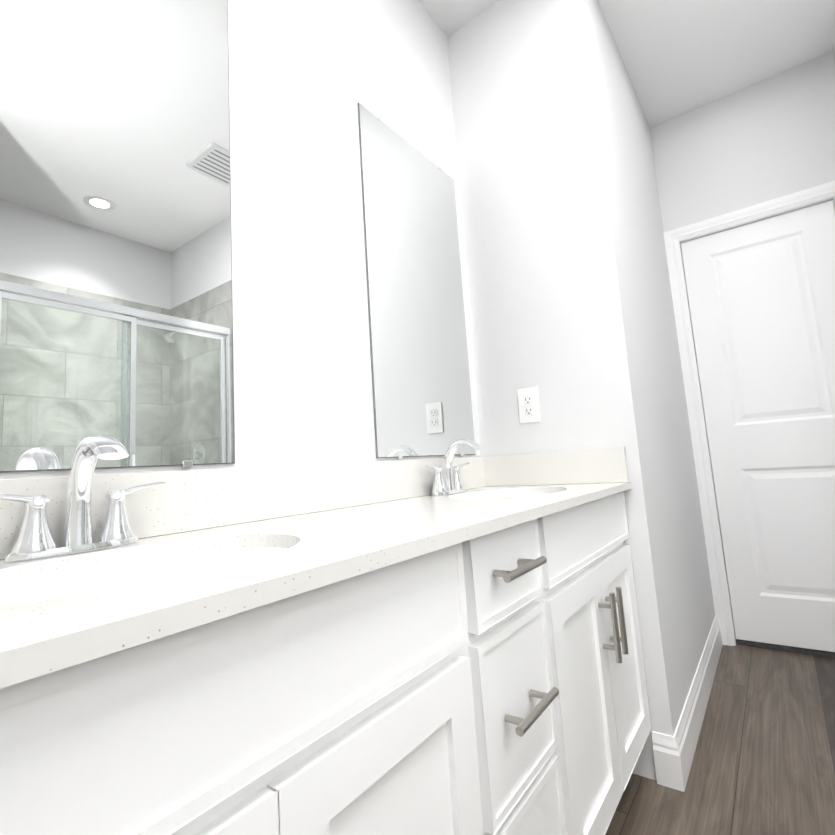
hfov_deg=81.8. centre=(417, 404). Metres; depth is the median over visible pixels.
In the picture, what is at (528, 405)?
outlet
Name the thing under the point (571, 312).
wall block
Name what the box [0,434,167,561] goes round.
faucet
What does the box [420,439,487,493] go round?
faucet
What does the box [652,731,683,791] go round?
baseboard
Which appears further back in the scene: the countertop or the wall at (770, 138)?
the wall at (770, 138)
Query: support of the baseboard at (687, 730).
attached to the wall block
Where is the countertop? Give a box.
[0,482,630,661]
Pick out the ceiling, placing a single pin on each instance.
(680, 57)
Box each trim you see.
[663,181,834,645]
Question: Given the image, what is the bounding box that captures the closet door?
[681,200,834,651]
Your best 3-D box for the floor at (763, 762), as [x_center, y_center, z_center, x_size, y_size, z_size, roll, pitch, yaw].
[1.147,1.006,0.532,3.350,0.100,5.730,-9,-9,36]
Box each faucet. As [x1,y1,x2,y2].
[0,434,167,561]
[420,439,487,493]
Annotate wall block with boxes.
[447,0,714,780]
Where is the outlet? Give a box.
[517,387,540,423]
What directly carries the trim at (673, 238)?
attached to the wall at (770, 138)
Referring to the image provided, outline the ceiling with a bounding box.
[418,0,834,127]
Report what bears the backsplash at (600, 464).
attached to the bathroom
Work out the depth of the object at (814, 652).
2.21 m
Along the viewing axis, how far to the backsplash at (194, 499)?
1.01 m
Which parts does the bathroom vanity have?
door, door, drawer, drawer, drawer, door, pull post, pull post, pull post, pull post, door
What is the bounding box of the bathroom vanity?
[0,486,650,834]
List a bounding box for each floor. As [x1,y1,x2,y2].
[605,645,834,834]
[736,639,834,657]
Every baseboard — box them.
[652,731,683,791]
[673,615,722,791]
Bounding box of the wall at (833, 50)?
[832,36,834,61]
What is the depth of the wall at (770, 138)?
2.41 m
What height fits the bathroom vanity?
0.840 m
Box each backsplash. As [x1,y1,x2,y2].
[0,459,435,549]
[484,447,628,485]
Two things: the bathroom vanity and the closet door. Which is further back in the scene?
the closet door
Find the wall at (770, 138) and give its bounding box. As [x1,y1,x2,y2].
[650,51,834,231]

